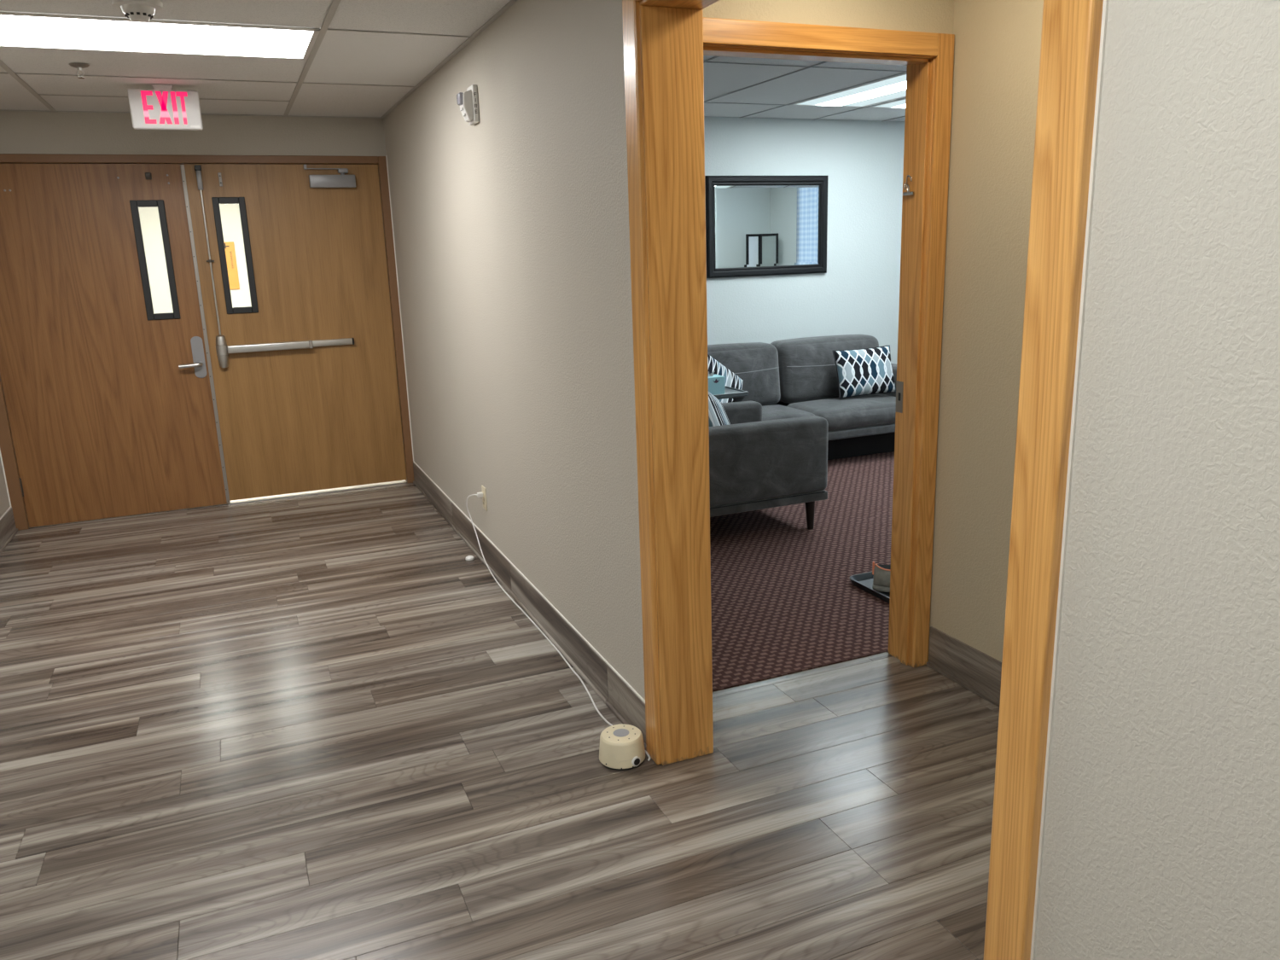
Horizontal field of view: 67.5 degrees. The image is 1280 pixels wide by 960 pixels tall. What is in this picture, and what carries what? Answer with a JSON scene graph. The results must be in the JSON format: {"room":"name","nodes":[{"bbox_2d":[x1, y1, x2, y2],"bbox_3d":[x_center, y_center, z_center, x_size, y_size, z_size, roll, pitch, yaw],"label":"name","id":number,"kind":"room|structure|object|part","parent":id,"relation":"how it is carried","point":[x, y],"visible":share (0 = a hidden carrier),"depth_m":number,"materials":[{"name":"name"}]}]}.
{"room":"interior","nodes":[
{"label":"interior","id":0,"kind":"room"},
{"bbox_2d":[0,456,10,517],"bbox_3d":[-1.847,0.117,0.908,0.108,2.500,10.230,-7,15,-22],"label":"wall","id":1,"kind":"structure","parent":0,"point":[4,503],"depth_m":5.54,"materials":[{"name":"beige paint"}]},
{"bbox_2d":[0,506,18,553],"bbox_3d":[-1.744,1.254,1.192,0.019,0.151,9.993,-7,15,-22],"label":"baseboard","id":2,"kind":"structure","parent":1,"relation":"attached to","point":[8,528],"depth_m":5.48,"materials":[{"name":"grey wood"}]},
{"bbox_2d":[0,109,386,156],"bbox_3d":[-2.728,-2.101,5.653,2.365,0.375,0.120,-7,15,-22],"label":"wall","id":3,"kind":"structure","parent":0,"point":[20,131],"depth_m":5.65,"materials":[{"name":"beige paint"}]},
{"bbox_2d":[0,163,230,527],"bbox_3d":[-3.177,-0.789,5.685,1.124,2.077,0.128,-7,15,-22],"label":"door","id":4,"kind":"structure","parent":3,"relation":"in","point":[111,403],"depth_m":5.68,"materials":[{"name":"brown wood"}]},
{"bbox_3d":[-2.747,-0.701,5.856,0.134,0.030,0.061,-7,15,-22],"label":"lever","id":5,"kind":"part","parent":4,"relation":"part of","materials":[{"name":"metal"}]},
{"bbox_3d":[-2.718,-0.756,5.897,0.066,0.256,0.012,-7,15,-22],"label":"lever plate","id":6,"kind":"part","parent":4,"relation":"part of","materials":[{"name":"silver metal"}]},
{"bbox_2d":[0,152,414,529],"bbox_3d":[-2.682,-0.890,5.931,2.365,2.138,0.124,-7,15,-22],"label":"trim","id":7,"kind":"structure","parent":3,"relation":"attached to","point":[8,456],"depth_m":5.76,"materials":[{"name":"brown paint"}]},
{"bbox_3d":[-3.737,-0.750,5.503,0.067,2.133,0.120,-7,15,-22],"label":"frame","id":8,"kind":"part","parent":7,"relation":"part of","materials":[{"name":"brown paint"}]},
{"bbox_3d":[-2.709,-1.902,5.690,2.241,0.046,0.120,-7,15,-22],"label":"head frame","id":9,"kind":"part","parent":7,"relation":"part of","materials":[{"name":"brown paint"}]},
{"bbox_3d":[-1.622,-1.027,6.366,0.054,2.133,0.120,-7,15,-22],"label":"frame","id":10,"kind":"part","parent":7,"relation":"part of","materials":[{"name":"brown paint"}]},
{"bbox_2d":[182,163,406,500],"bbox_3d":[-2.149,-0.934,6.107,1.126,2.059,0.119,-7,15,-22],"label":"door","id":11,"kind":"structure","parent":3,"relation":"in","point":[305,375],"depth_m":6.10,"materials":[{"name":"brown wood"}]},
{"bbox_3d":[-2.602,-1.318,5.801,0.011,0.885,0.012,-7,15,-22],"label":"vertical rod","id":12,"kind":"part","parent":11,"relation":"part of","materials":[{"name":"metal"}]},
{"bbox_3d":[-1.949,-1.926,5.945,0.260,0.062,0.040,-7,15,-22],"label":"closer arm","id":13,"kind":"part","parent":11,"relation":"part of","materials":[{"name":"silver metal"}]},
{"bbox_2d":[138,203,251,314],"bbox_3d":[-3.938,-1.800,9.074,6.000,2.500,0.100,-7,15,-22],"label":"wall","id":14,"kind":"structure","parent":0,"point":[229,213],"depth_m":8.84,"materials":[{"name":"beige paint"}]},
{"bbox_2d":[224,241,239,289],"bbox_3d":[-3.869,-2.011,8.990,0.155,0.435,0.017,-7,15,-22],"label":"notice board","id":15,"kind":"object","parent":14,"relation":"attached to","point":[229,247],"visible":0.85,"depth_m":9.00,"materials":[{"name":"paper"}]},
{"bbox_2d":[0,0,517,118],"bbox_3d":[-0.772,-1.140,1.024,2.473,0.102,10.110,-7,15,-22],"label":"ceiling","id":16,"kind":"structure","parent":0,"point":[366,57],"depth_m":4.20,"materials":[{"name":"tile"}]},
{"bbox_2d":[68,63,89,78],"bbox_3d":[-2.418,-1.765,4.136,0.080,0.054,0.080,-7,15,-22],"label":"sprinkler head","id":17,"kind":"object","parent":16,"relation":"attached to","point":[79,66],"visible":1,"depth_m":4.12},
{"bbox_2d":[110,0,162,22],"bbox_3d":[-1.655,-1.548,3.159,0.152,0.062,0.152,-7,15,-22],"label":"smoke detector","id":18,"kind":"object","parent":16,"relation":"attached to","point":[136,10],"visible":1,"depth_m":3.13,"materials":[{"name":"white plastic"}]},
{"bbox_2d":[0,11,319,59],"bbox_3d":[-1.881,-1.703,3.678,1.194,0.015,0.594,-7,15,-22],"label":"recessed light","id":19,"kind":"object","parent":16,"relation":"in","point":[16,30],"visible":0.87,"depth_m":3.68,"materials":[{"name":"white plastic"}]},
{"bbox_2d":[127,84,203,130],"bbox_3d":[-2.325,-1.824,4.690,0.312,0.206,0.047,-7,15,-22],"label":"exit sign","id":20,"kind":"object","parent":16,"relation":"hanging from","point":[162,107],"visible":1,"depth_m":4.67,"materials":[{"name":"red"}]},
{"bbox_2d":[0,451,999,959],"bbox_3d":[0.071,0.639,3.858,8.870,0.034,13.800,-7,15,-22],"label":"floor","id":21,"kind":"structure","parent":0,"point":[312,726],"depth_m":2.94,"materials":[{"name":"grey laminate"}]},
{"bbox_2d":[229,479,406,504],"bbox_3d":[-2.146,0.073,6.419,1.120,0.008,0.135,-7,15,-22],"label":"door gap","id":22,"kind":"object","parent":21,"relation":"on","point":[239,501],"depth_m":6.37,"materials":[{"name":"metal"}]},
{"bbox_2d":[465,555,474,560],"bbox_3d":[-0.867,0.397,4.881,0.044,0.019,0.044,-7,15,-22],"label":"cap","id":23,"kind":"object","parent":21,"relation":"on","point":[468,557],"visible":1,"depth_m":4.87,"materials":[{"name":"white plastic"}]},
{"bbox_2d":[465,492,650,770],"bbox_3d":[-0.457,0.455,3.818,0.164,0.384,2.223,-7,15,-22],"label":"machine","id":24,"kind":"object","parent":21,"relation":"on","point":[621,747],"visible":1,"depth_m":2.88,"materials":[{"name":"beige plastic"}]},
{"bbox_3d":[-0.445,0.439,3.897,0.057,0.376,2.085,-7,15,-22],"label":"power cord","id":25,"kind":"part","parent":24,"relation":"part of","materials":[{"name":"white plastic"}]},
{"bbox_2d":[713,385,748,401],"bbox_3d":[0.387,-0.223,5.935,0.495,0.648,0.290,-7,15,-22],"label":"tray table","id":26,"kind":"object","parent":21,"relation":"on","point":[737,395],"visible":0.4,"depth_m":5.82,"materials":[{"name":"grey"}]},
{"bbox_2d":[708,371,724,395],"bbox_3d":[0.388,-0.589,5.798,0.223,0.144,0.116,-7,15,-22],"label":"tissue box","id":27,"kind":"object","parent":26,"relation":"on","point":[716,382],"visible":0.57,"depth_m":5.77,"materials":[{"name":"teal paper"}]},
{"bbox_2d":[708,400,828,529],"bbox_3d":[0.405,-0.136,5.266,0.974,0.786,0.828,-7,15,-22],"label":"armchair","id":28,"kind":"object","parent":21,"relation":"on","point":[755,463],"visible":0.38,"depth_m":4.95,"materials":[{"name":"grey fabric"}]},
{"bbox_2d":[708,391,730,426],"bbox_3d":[0.398,-0.308,5.179,0.234,0.484,0.509,4,15,23],"label":"throw pillow","id":29,"kind":"object","parent":28,"relation":"on","point":[717,415],"visible":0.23,"depth_m":5.07,"materials":[{"name":"fabric"}]},
{"bbox_3d":[0.269,-0.225,5.568,0.973,0.396,0.143,-7,15,-22],"label":"arm","id":30,"kind":"part","parent":28,"relation":"part of"},
{"bbox_3d":[0.413,0.056,5.314,0.951,0.047,0.812,-7,15,-22],"label":"rail","id":31,"kind":"part","parent":28,"relation":"part of","materials":[{"name":"grey fabric"}]},
{"bbox_3d":[0.920,0.181,5.191,0.056,0.173,0.056,-7,15,-22],"label":"leg","id":32,"kind":"part","parent":28,"relation":"part of","materials":[{"name":"brown wood"}]},
{"bbox_2d":[707,334,896,459],"bbox_3d":[1.053,-0.565,6.852,2.058,0.830,0.877,-7,15,-22],"label":"sofa","id":33,"kind":"object","parent":21,"relation":"on","point":[791,378],"visible":0.31,"depth_m":6.84,"materials":[{"name":"fabric"}]},
{"bbox_2d":[707,354,744,403],"bbox_3d":[0.513,-0.613,6.481,0.598,0.578,0.204,-10,16,-31],"label":"throw pillow","id":34,"kind":"object","parent":33,"relation":"on","point":[731,380],"visible":0.24,"depth_m":6.47,"materials":[{"name":"fabric"}]},
{"bbox_2d":[707,342,780,406],"bbox_3d":[0.567,-0.728,6.814,0.888,0.461,0.326,-7,15,-22],"label":"cushion","id":35,"kind":"object","parent":33,"relation":"on","point":[758,363],"depth_m":6.77,"materials":[{"name":"grey fabric"}]},
{"bbox_3d":[0.905,-0.714,7.166,1.790,0.492,0.130,-7,15,-22],"label":"backrest","id":36,"kind":"part","parent":33,"relation":"part of","materials":[{"name":"grey fabric"}]},
{"bbox_2d":[762,404,814,420],"bbox_3d":[0.718,-0.381,6.556,0.884,0.185,0.535,-7,15,-22],"label":"seat cushion","id":37,"kind":"object","parent":33,"relation":"on","point":[769,411],"depth_m":6.49,"materials":[{"name":"grey fabric"}]},
{"bbox_2d":[770,334,878,403],"bbox_3d":[1.383,-0.836,7.147,0.872,0.463,0.326,-7,15,-22],"label":"cushion","id":38,"kind":"object","parent":33,"relation":"on","point":[807,369],"depth_m":6.95,"materials":[{"name":"grey fabric"}]},
{"bbox_2d":[787,394,896,431],"bbox_3d":[1.534,-0.489,6.889,0.868,0.185,0.535,-7,15,-22],"label":"seat cushion","id":39,"kind":"object","parent":33,"relation":"on","point":[871,412],"depth_m":6.69,"materials":[{"name":"grey fabric"}]},
{"bbox_3d":[1.058,-0.374,6.902,2.042,0.053,0.861,-7,15,-22],"label":"rail","id":40,"kind":"part","parent":33,"relation":"part of","materials":[{"name":"grey fabric"}]},
{"bbox_2d":[832,344,896,399],"bbox_3d":[1.628,-0.783,6.931,0.482,0.347,0.177,-6,14,-18],"label":"throw pillow","id":41,"kind":"object","parent":33,"relation":"on","point":[864,371],"visible":1,"depth_m":6.87,"materials":[{"name":"multicoloured fabric"}]},
{"bbox_3d":[1.930,-0.685,7.211,0.148,0.360,0.873,-7,15,-22],"label":"arm","id":42,"kind":"part","parent":33,"relation":"part of"},
{"bbox_2d":[849,571,890,603],"bbox_3d":[1.337,0.480,4.206,0.605,0.031,0.615,-7,15,-22],"label":"tray","id":43,"kind":"object","parent":21,"relation":"on","point":[864,581],"visible":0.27,"depth_m":4.30,"materials":[{"name":"grey plastic"}]},
{"bbox_2d":[872,561,890,592],"bbox_3d":[1.167,0.426,4.219,0.279,0.128,0.117,1,14,12],"label":"shoe","id":44,"kind":"object","parent":43,"relation":"on","point":[881,573],"visible":0.4,"depth_m":4.21,"materials":[{"name":"fabric"}]},
{"bbox_2d":[704,116,904,364],"bbox_3d":[0.801,-1.480,7.129,4.765,2.500,0.100,-7,15,-22],"label":"wall","id":45,"kind":"structure","parent":0,"point":[863,160],"depth_m":7.25,"materials":[{"name":"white paint"}]},
{"bbox_2d":[704,175,828,278],"bbox_3d":[0.944,-1.864,7.031,1.014,0.708,0.030,-7,15,-22],"label":"wall mirror","id":46,"kind":"object","parent":45,"relation":"attached to","point":[756,225],"visible":1,"depth_m":7.03,"materials":[{"name":"black mirror"}]},
{"bbox_2d":[715,185,819,268],"bbox_3d":[0.940,-1.866,7.040,0.890,0.584,0.007,-7,15,-22],"label":"mirror glass","id":47,"kind":"object","parent":46,"relation":"on","point":[757,226],"depth_m":7.03,"materials":[{"name":"silver metal"}]},
{"bbox_2d":[703,55,907,121],"bbox_3d":[1.441,-2.251,5.177,4.665,0.101,3.585,-7,15,-22],"label":"ceiling","id":48,"kind":"structure","parent":0,"point":[741,87],"depth_m":5.48,"materials":[{"name":"tile"}]},
{"bbox_2d":[790,71,906,107],"bbox_3d":[1.474,-2.356,5.795,0.584,0.015,1.204,-7,15,-22],"label":"recessed light","id":49,"kind":"object","parent":48,"relation":"in","point":[893,88],"visible":0.48,"depth_m":5.93,"materials":[{"name":"white plastic"}]},
{"bbox_2d":[867,98,905,109],"bbox_3d":[2.035,-2.429,6.024,0.584,0.015,1.204,-7,15,-22],"label":"recessed light","id":50,"kind":"object","parent":48,"relation":"in","point":[900,103],"visible":0.18,"depth_m":6.40,"materials":[{"name":"white plastic"}]},
{"bbox_2d":[702,0,954,34],"bbox_3d":[0.540,-0.487,3.078,1.008,2.500,0.070,-7,15,-22],"label":"wall","id":51,"kind":"structure","parent":0,"point":[937,16],"depth_m":2.87,"materials":[{"name":"beige paint"}]},
{"bbox_2d":[702,17,954,667],"bbox_3d":[0.534,-0.317,3.139,0.999,2.140,0.151,-7,15,-22],"label":"trim","id":52,"kind":"structure","parent":51,"relation":"attached to","point":[928,57],"depth_m":3.18,"materials":[{"name":"brown wood"}]},
{"bbox_3d":[0.506,-1.307,2.826,0.922,0.067,0.018,-7,15,-22],"label":"head casing","id":53,"kind":"part","parent":52,"relation":"part of","materials":[{"name":"brown wood"}]},
{"bbox_3d":[0.914,-0.292,3.372,0.002,0.110,0.038,-7,15,-22],"label":"strike plate","id":54,"kind":"part","parent":52,"relation":"part of","materials":[{"name":"metal"}]},
{"bbox_2d":[902,174,915,196],"bbox_3d":[0.886,-0.979,3.178,0.031,0.066,0.052,-7,15,-22],"label":"coat hook","id":55,"kind":"object","parent":52,"relation":"attached to","point":[908,193],"visible":1,"depth_m":3.18,"materials":[{"name":"silver metal"}]},
{"bbox_3d":[0.890,-0.984,3.179,0.027,0.056,0.033,1,14,12],"label":"hook arm","id":56,"kind":"part","parent":55,"relation":"part of","materials":[{"name":"silver metal"}]},
{"bbox_3d":[0.991,-0.359,3.255,0.063,2.140,0.018,-7,15,-22],"label":"casing","id":57,"kind":"part","parent":52,"relation":"part of","materials":[{"name":"brown wood"}]},
{"bbox_2d":[383,0,1279,959],"bbox_3d":[0.449,-0.184,1.844,0.157,2.500,10.230,-7,15,-22],"label":"wall","id":58,"kind":"structure","parent":0,"point":[1161,840],"depth_m":1.29,"materials":[{"name":"beige paint"}]},
{"bbox_2d":[456,84,479,125],"bbox_3d":[-0.713,-1.546,3.946,0.074,0.146,0.101,-7,15,-22],"label":"fire alarm strobe","id":59,"kind":"object","parent":58,"relation":"attached to","point":[468,101],"visible":1,"depth_m":3.92,"materials":[{"name":"white plastic"}]},
{"bbox_2d":[481,485,487,511],"bbox_3d":[-0.763,0.089,4.681,0.010,0.116,0.070,-7,15,-22],"label":"wall outlet","id":60,"kind":"object","parent":58,"relation":"attached to","point":[483,489],"visible":0.98,"depth_m":4.67,"materials":[{"name":"beige plastic"}]},
{"bbox_2d":[413,461,646,750],"bbox_3d":[-0.761,0.358,4.751,0.019,0.151,4.016,-7,15,-22],"label":"baseboard","id":61,"kind":"structure","parent":58,"relation":"attached to","point":[625,702],"depth_m":3.85,"materials":[{"name":"grey wood"}]},
{"bbox_2d":[622,0,1109,959],"bbox_3d":[0.372,-0.079,2.057,0.193,2.199,1.520,-7,15,-22],"label":"trim","id":62,"kind":"structure","parent":58,"relation":"attached to","point":[663,39],"depth_m":1.97,"materials":[{"name":"brown wood"}]},
{"bbox_3d":[0.011,-0.216,2.670,0.022,2.199,0.082,-7,15,-22],"label":"casing","id":63,"kind":"part","parent":62,"relation":"part of","materials":[{"name":"brown wood"}]},
{"bbox_3d":[0.172,-0.237,2.735,0.014,2.199,0.082,-7,15,-22],"label":"casing","id":64,"kind":"part","parent":62,"relation":"part of","materials":[{"name":"brown wood"}]},
{"bbox_3d":[0.573,0.078,1.385,0.022,2.199,0.082,-7,15,-22],"label":"casing","id":65,"kind":"part","parent":62,"relation":"part of","materials":[{"name":"brown wood"}]},
{"bbox_2d":[927,0,1043,662],"bbox_3d":[1.396,-0.373,2.493,0.100,2.500,1.837,-7,15,-22],"label":"wall","id":66,"kind":"structure","parent":0,"point":[997,43],"depth_m":3.05,"materials":[{"name":"beige paint"}]},
{"bbox_2d":[926,626,1001,706],"bbox_3d":[1.376,0.774,2.752,0.019,0.152,1.647,-7,15,-22],"label":"baseboard","id":67,"kind":"structure","parent":66,"relation":"attached to","point":[971,668],"depth_m":3.32,"materials":[{"name":"grey wood"}]}
]}

